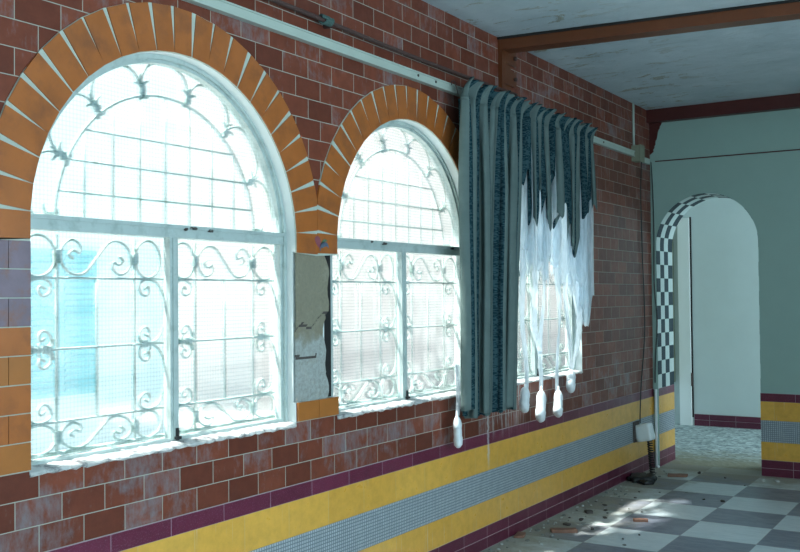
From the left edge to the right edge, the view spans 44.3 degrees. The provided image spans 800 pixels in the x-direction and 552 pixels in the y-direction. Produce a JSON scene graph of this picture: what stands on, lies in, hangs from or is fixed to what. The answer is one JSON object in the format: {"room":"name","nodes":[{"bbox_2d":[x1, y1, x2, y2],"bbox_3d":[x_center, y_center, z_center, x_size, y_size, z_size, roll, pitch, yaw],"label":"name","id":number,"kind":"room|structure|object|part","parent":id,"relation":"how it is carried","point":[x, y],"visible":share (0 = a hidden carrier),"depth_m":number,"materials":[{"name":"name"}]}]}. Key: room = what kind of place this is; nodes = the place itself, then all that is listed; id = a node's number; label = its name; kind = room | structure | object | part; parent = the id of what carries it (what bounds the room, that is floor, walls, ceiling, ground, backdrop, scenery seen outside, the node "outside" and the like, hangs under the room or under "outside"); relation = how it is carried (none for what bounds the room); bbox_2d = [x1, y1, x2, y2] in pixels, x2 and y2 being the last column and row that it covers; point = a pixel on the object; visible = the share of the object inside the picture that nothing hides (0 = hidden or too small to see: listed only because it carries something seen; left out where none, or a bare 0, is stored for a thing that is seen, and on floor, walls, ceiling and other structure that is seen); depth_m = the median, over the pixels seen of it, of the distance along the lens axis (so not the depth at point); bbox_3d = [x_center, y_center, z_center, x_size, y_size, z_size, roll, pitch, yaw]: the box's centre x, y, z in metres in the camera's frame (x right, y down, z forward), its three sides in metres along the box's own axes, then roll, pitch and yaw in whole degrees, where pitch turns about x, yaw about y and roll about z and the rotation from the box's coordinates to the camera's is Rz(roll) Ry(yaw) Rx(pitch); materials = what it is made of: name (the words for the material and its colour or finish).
{"room":"abandoned restaurant","nodes":[
{"label":"abandoned restaurant","id":0,"kind":"room"},
{"bbox_2d":[0,0,654,551],"bbox_3d":[-0.897,0.035,4.111,0.144,3.361,12.010,-1,-1,32],"label":"wall","id":1,"kind":"structure","parent":0,"point":[396,479],"depth_m":5.22,"materials":[{"name":"brown brick"}]},
{"bbox_2d":[0,2,317,475],"bbox_3d":[-0.889,-0.208,3.994,0.011,1.768,1.828,-1,-1,32],"label":"arch surround","id":2,"kind":"object","parent":1,"relation":"attached to","point":[101,37],"visible":1,"depth_m":3.48,"materials":[{"name":"orange brick"}]},
{"bbox_2d":[315,236,328,250],"bbox_3d":[-0.381,-0.158,4.790,0.001,0.073,0.114,-1,-1,32],"label":"rooster","id":3,"kind":"object","parent":2,"relation":"attached to","point":[319,243],"visible":1,"depth_m":4.78,"materials":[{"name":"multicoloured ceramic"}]},
{"bbox_2d":[29,54,296,477],"bbox_3d":[-0.929,-0.103,4.040,0.131,1.618,1.483,-1,-1,32],"label":"window","id":4,"kind":"structure","parent":1,"relation":"in","point":[171,233],"depth_m":4.04,"materials":[{"name":"white paint"}]},
{"bbox_2d":[30,233,163,459],"bbox_3d":[-1.159,0.255,3.791,0.024,0.811,0.648,-1,-1,32],"label":"window grille","id":5,"kind":"object","parent":4,"relation":"attached to","point":[56,253],"depth_m":3.78,"materials":[{"name":"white metal"}]},
{"bbox_3d":[-0.979,-0.125,4.100,0.018,1.585,1.533,-1,-1,32],"label":"frame","id":6,"kind":"part","parent":5,"relation":"part of","materials":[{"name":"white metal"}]},
{"bbox_3d":[-1.139,0.248,3.749,0.003,0.832,0.679,-1,-1,32],"label":"glass pane","id":7,"kind":"part","parent":4,"relation":"part of","materials":[{"name":"clear glass"}]},
{"bbox_3d":[-0.956,-0.538,4.070,0.003,0.673,1.398,-1,-1,32],"label":"glass pane","id":8,"kind":"part","parent":4,"relation":"part of","materials":[{"name":"clear glass"}]},
{"bbox_2d":[30,64,271,231],"bbox_3d":[-0.980,-0.542,4.104,0.024,0.652,1.346,-1,-1,32],"label":"window grille","id":9,"kind":"object","parent":4,"relation":"attached to","point":[66,157],"depth_m":4.03,"materials":[{"name":"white metal"}]},
{"bbox_3d":[-0.925,0.687,4.018,0.131,0.038,1.470,-1,-1,32],"label":"sill","id":10,"kind":"part","parent":4,"relation":"part of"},
{"bbox_2d":[178,242,274,433],"bbox_3d":[-0.775,0.265,4.403,0.024,0.809,0.629,-1,-1,32],"label":"window grille","id":11,"kind":"object","parent":4,"relation":"attached to","point":[188,341],"depth_m":4.39,"materials":[{"name":"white metal"}]},
{"bbox_2d":[294,253,330,402],"bbox_3d":[-0.447,0.245,4.790,0.097,0.710,0.323,-1,-1,32],"label":"pier render","id":12,"kind":"object","parent":1,"relation":"attached to","point":[312,357],"visible":0.99,"depth_m":4.75,"materials":[{"name":"grey paint"}]},
{"bbox_2d":[297,397,338,421],"bbox_3d":[-0.395,0.642,4.751,0.010,0.088,0.322,-1,-1,32],"label":"trim","id":13,"kind":"structure","parent":1,"relation":"attached to","point":[313,409],"depth_m":4.74,"materials":[{"name":"orange tile"}]},
{"bbox_2d":[317,85,458,255],"bbox_3d":[0.070,-0.575,5.535,0.011,0.979,1.794,-1,-1,32],"label":"arch surround","id":14,"kind":"object","parent":1,"relation":"attached to","point":[382,105],"visible":0.7,"depth_m":5.12,"materials":[{"name":"orange brick"}]},
{"bbox_2d":[269,0,517,95],"bbox_3d":[-0.982,-1.261,3.824,0.075,0.048,6.600,-1,-1,32],"label":"curtain rod","id":15,"kind":"object","parent":1,"relation":"attached to","point":[326,21],"visible":0.98,"depth_m":5.04,"materials":[{"name":"metal"}]},
{"bbox_2d":[451,76,598,447],"bbox_3d":[0.907,-0.073,6.639,0.164,2.189,2.178,-1,-1,32],"label":"curtain","id":16,"kind":"object","parent":15,"relation":"hanging from","point":[527,177],"visible":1,"depth_m":6.26,"materials":[{"name":"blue fabric"}]},
{"bbox_3d":[0.573,-0.101,6.082,0.132,1.902,0.859,-1,-1,32],"label":"long panel","id":17,"kind":"part","parent":16,"relation":"part of","materials":[{"name":"blue fabric"}]},
{"bbox_3d":[1.109,-0.435,6.944,0.127,1.209,1.360,-1,-1,32],"label":"torn panel","id":18,"kind":"part","parent":16,"relation":"part of","materials":[{"name":"fabric"}]},
{"bbox_2d":[330,121,460,418],"bbox_3d":[0.027,-0.077,5.562,0.131,1.613,1.473,-1,-1,32],"label":"window","id":19,"kind":"structure","parent":1,"relation":"in","point":[403,399],"depth_m":5.56,"materials":[{"name":"white paint"}]},
{"bbox_3d":[-0.183,0.271,5.273,0.003,0.832,0.674,-1,-1,32],"label":"glass pane","id":20,"kind":"part","parent":19,"relation":"part of","materials":[{"name":"clear glass"}]},
{"bbox_2d":[333,251,397,406],"bbox_3d":[-0.191,0.273,5.333,0.024,0.821,0.619,-1,-1,32],"label":"window grille","id":21,"kind":"object","parent":19,"relation":"attached to","point":[388,329],"depth_m":5.38,"materials":[{"name":"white metal"}]},
{"bbox_3d":[-0.024,-0.099,5.622,0.018,1.580,1.523,-1,-1,32],"label":"frame","id":22,"kind":"part","parent":21,"relation":"part of","materials":[{"name":"white metal"}]},
{"bbox_2d":[337,128,453,245],"bbox_3d":[-0.007,-0.516,5.655,0.024,0.648,1.247,-1,-1,32],"label":"window grille","id":23,"kind":"object","parent":19,"relation":"attached to","point":[345,197],"depth_m":5.63,"materials":[{"name":"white metal"}]},
{"bbox_3d":[0.031,0.710,5.540,0.131,0.038,1.460,-1,-1,32],"label":"sill","id":24,"kind":"part","parent":19,"relation":"part of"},
{"bbox_2d":[406,255,456,394],"bbox_3d":[0.188,0.288,5.936,0.024,0.811,0.594,-1,-1,32],"label":"window grille","id":25,"kind":"object","parent":19,"relation":"attached to","point":[410,327],"depth_m":5.93,"materials":[{"name":"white metal"}]},
{"bbox_2d":[182,0,649,164],"bbox_3d":[-0.225,-1.128,5.062,0.036,0.074,9.505,-1,-1,32],"label":"rail","id":26,"kind":"object","parent":1,"relation":"attached to","point":[229,9],"visible":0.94,"depth_m":4.87,"materials":[{"name":"beige paint"}]},
{"bbox_2d":[631,144,644,162],"bbox_3d":[2.123,-1.091,8.762,0.080,0.150,0.130,-1,-1,32],"label":"junction box","id":27,"kind":"object","parent":26,"relation":"attached to","point":[639,153],"visible":0.96,"depth_m":8.72,"materials":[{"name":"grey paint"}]},
{"bbox_3d":[2.155,-1.091,8.742,0.005,0.150,0.130,-1,-1,32],"label":"lid","id":28,"kind":"part","parent":27,"relation":"part of","materials":[{"name":"green paint"}]},
{"bbox_2d":[517,257,582,385],"bbox_3d":[0.981,-0.055,7.082,0.131,1.613,1.473,-1,-1,32],"label":"window","id":29,"kind":"structure","parent":1,"relation":"in","point":[534,376],"depth_m":7.08,"materials":[{"name":"white paint"}]},
{"bbox_2d":[517,263,567,375],"bbox_3d":[0.934,-0.076,7.140,0.026,1.580,1.523,-1,-1,32],"label":"window grille","id":30,"kind":"object","parent":29,"relation":"attached to","point":[527,284],"visible":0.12,"depth_m":7.27,"materials":[{"name":"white metal"}]},
{"bbox_3d":[0.960,-0.054,7.102,0.063,1.612,1.462,-1,-1,32],"label":"frame","id":31,"kind":"part","parent":29,"relation":"part of","materials":[{"name":"white paint"}]},
{"bbox_3d":[0.985,0.733,7.060,0.131,0.038,1.460,-1,-1,32],"label":"sill","id":32,"kind":"part","parent":29,"relation":"part of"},
{"bbox_2d":[632,103,634,144],"bbox_3d":[2.084,-1.352,8.761,0.020,0.384,0.020,0,-1,-35],"label":"conduit","id":33,"kind":"object","parent":1,"relation":"attached to","point":[633,112],"visible":1,"depth_m":8.75,"materials":[{"name":"beige paint"}]},
{"bbox_2d":[639,162,644,422],"bbox_3d":[2.167,0.131,8.806,0.049,2.335,0.270,-1,-1,32],"label":"cable","id":34,"kind":"object","parent":1,"relation":"attached to","point":[641,162],"visible":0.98,"depth_m":8.88,"materials":[{"name":"black rubber"}]},
{"bbox_2d":[633,420,655,472],"bbox_3d":[2.156,1.507,8.621,0.199,0.451,0.146,-1,-1,32],"label":"junction box","id":35,"kind":"object","parent":1,"relation":"attached to","point":[641,432],"visible":1,"depth_m":8.57,"materials":[{"name":"white plastic"}]},
{"bbox_3d":[2.087,1.373,8.671,0.012,0.180,0.140,-1,-1,32],"label":"plate","id":36,"kind":"part","parent":35,"relation":"part of","materials":[{"name":"white plastic"}]},
{"bbox_3d":[2.186,1.580,8.546,0.071,0.302,0.053,-1,-1,32],"label":"coiled cord","id":37,"kind":"part","parent":35,"relation":"part of","materials":[{"name":"black rubber"}]},
{"bbox_2d":[422,0,799,109],"bbox_3d":[1.365,-1.722,2.948,5.600,0.120,12.600,-1,-1,32],"label":"ceiling","id":38,"kind":"structure","parent":0,"point":[757,60],"depth_m":6.91,"materials":[{"name":"white paint"}]},
{"bbox_2d":[497,0,799,90],"bbox_3d":[2.956,-1.447,5.532,5.000,0.350,0.233,-1,-1,25],"label":"beam","id":39,"kind":"structure","parent":38,"relation":"attached to","point":[786,10],"depth_m":6.12,"materials":[{"name":"brown paint"}]},
{"bbox_2d":[481,424,799,551],"bbox_3d":[1.877,1.721,4.204,6.200,0.100,15.360,-1,-1,32],"label":"floor","id":40,"kind":"structure","parent":0,"point":[756,516],"depth_m":7.24,"materials":[{"name":"tile"}]},
{"bbox_2d":[514,531,525,537],"bbox_3d":[0.800,1.722,6.530,0.065,0.016,0.133,-1,-1,17],"label":"shard","id":41,"kind":"object","parent":40,"relation":"on","point":[518,534],"visible":1,"depth_m":6.50,"materials":[{"name":"ceramic"}]},
{"bbox_2d":[550,528,577,532],"bbox_3d":[1.109,1.718,6.631,0.174,0.022,0.076,-1,-1,0],"label":"shard","id":42,"kind":"object","parent":40,"relation":"on","point":[553,530],"visible":1,"depth_m":6.60,"materials":[{"name":"ceramic"}]},
{"bbox_2d":[584,510,592,513],"bbox_3d":[1.387,1.730,7.204,0.057,0.018,0.056,0,-1,-8],"label":"lump","id":43,"kind":"object","parent":40,"relation":"on","point":[585,511],"visible":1,"depth_m":7.18,"materials":[{"name":"grey stone"}]},
{"bbox_2d":[633,518,647,521],"bbox_3d":[1.695,1.720,6.916,0.104,0.020,0.051,-1,-1,12],"label":"shard","id":44,"kind":"object","parent":40,"relation":"on","point":[634,519],"visible":1,"depth_m":6.89,"materials":[{"name":"ceramic"}]},
{"bbox_2d":[627,472,656,484],"bbox_3d":[2.077,1.733,8.406,0.272,0.062,0.350,-1,-1,32],"label":"heap","id":45,"kind":"object","parent":40,"relation":"on","point":[643,478],"visible":1,"depth_m":8.33,"materials":[{"name":"black rubber"}]},
{"bbox_2d":[654,389,659,467],"bbox_3d":[2.378,1.410,9.081,0.026,0.722,0.044,0,-1,-24],"label":"pipe","id":46,"kind":"object","parent":40,"relation":"on","point":[655,390],"visible":1,"depth_m":9.08,"materials":[{"name":"white metal"}]},
{"bbox_2d":[668,473,687,476],"bbox_3d":[2.439,1.750,8.618,0.178,0.018,0.094,-1,-1,12],"label":"shard","id":47,"kind":"object","parent":40,"relation":"on","point":[669,474],"visible":1,"depth_m":8.59,"materials":[{"name":"ceramic"}]},
{"bbox_2d":[672,241,674,381],"bbox_3d":[2.538,0.217,10.956,0.200,3.220,2.860,-1,-1,32],"label":"wall","id":48,"kind":"structure","parent":0,"point":[672,241],"depth_m":12.09,"materials":[{"name":"white paint"}]},
{"bbox_2d":[673,198,760,424],"bbox_3d":[5.426,0.189,10.950,5.100,3.220,0.200,-1,-1,32],"label":"wall","id":49,"kind":"structure","parent":0,"point":[724,237],"depth_m":11.80,"materials":[{"name":"white paint"}]},
{"bbox_2d":[677,217,693,425],"bbox_3d":[3.494,0.550,12.009,0.157,2.540,0.049,-1,-1,32],"label":"door","id":50,"kind":"structure","parent":49,"relation":"in","point":[686,378],"depth_m":11.99,"materials":[{"name":"white paint"}]},
{"bbox_2d":[694,414,760,429],"bbox_3d":[5.564,1.703,10.711,4.670,0.140,0.018,-1,-1,32],"label":"baseboard","id":51,"kind":"structure","parent":49,"relation":"attached to","point":[700,419],"depth_m":11.73,"materials":[{"name":"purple tile"}]},
{"bbox_2d":[650,108,799,478],"bbox_3d":[4.715,0.062,7.958,5.320,3.361,0.506,-1,-1,32],"label":"wall","id":52,"kind":"structure","parent":0,"point":[767,185],"depth_m":8.62,"materials":[{"name":"grey paint"}]},
{"bbox_2d":[650,162,657,382],"bbox_3d":[2.364,-0.035,9.117,0.039,2.051,0.033,-1,-1,32],"label":"loose cable","id":53,"kind":"object","parent":52,"relation":"attached to","point":[650,162],"visible":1,"depth_m":9.13,"materials":[{"name":"black rubber"}]},
{"bbox_2d":[656,193,760,387],"bbox_3d":[2.907,0.145,9.096,0.915,1.786,0.498,-1,-1,32],"label":"lining","id":54,"kind":"object","parent":52,"relation":"attached to","point":[663,259],"visible":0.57,"depth_m":9.30,"materials":[{"name":"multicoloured tile"}]},
{"bbox_2d":[646,93,799,154],"bbox_3d":[4.512,-1.385,7.762,5.200,0.410,0.089,-1,-1,32],"label":"beam","id":55,"kind":"structure","parent":52,"relation":"attached to","point":[655,118],"depth_m":8.77,"materials":[{"name":"red paint"}]},
{"bbox_2d":[655,149,799,161],"bbox_3d":[4.558,-1.117,7.779,5.150,0.010,0.006,-1,-1,32],"label":"trim","id":56,"kind":"structure","parent":52,"relation":"attached to","point":[793,149],"depth_m":8.80,"materials":[{"name":"red paint"}]},
{"label":"outside","id":57,"kind":"structure","parent":0,"visible":0},
{"bbox_2d":[179,355,564,434],"bbox_3d":[-8.851,2.599,29.133,39.700,0.100,80.000,-1,-1,32],"label":"ground","id":58,"kind":"structure","parent":57,"point":[263,404],"depth_m":17.73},
{"bbox_2d":[30,64,175,459],"bbox_3d":[-5.417,-0.349,11.849,4.600,5.000,4.100,-1,-1,32],"label":"window glass","id":59,"kind":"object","parent":58,"relation":"on","point":[76,367],"visible":0.56,"depth_m":11.29,"materials":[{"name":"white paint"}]},
{"bbox_2d":[31,248,54,399],"bbox_3d":[-3.879,0.507,10.457,0.050,1.600,0.500,-1,-1,32],"label":"shutter","id":60,"kind":"object","parent":59,"relation":"hanging from","point":[43,317],"depth_m":10.48,"materials":[{"name":"teal paint"}]},
{"bbox_2d":[58,250,96,395],"bbox_3d":[-3.587,0.514,10.923,0.050,1.600,0.500,-1,-1,32],"label":"shutter","id":61,"kind":"object","parent":59,"relation":"hanging from","point":[76,367],"depth_m":10.86,"materials":[{"name":"teal paint"}]},
{"bbox_2d":[176,72,564,409],"bbox_3d":[0.325,-1.316,26.680,4.600,7.450,23.100,-1,-1,32],"label":"window glass","id":62,"kind":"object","parent":58,"relation":"on","point":[209,294],"visible":0.09,"depth_m":18.36,"materials":[{"name":"clear glass"}]}
]}

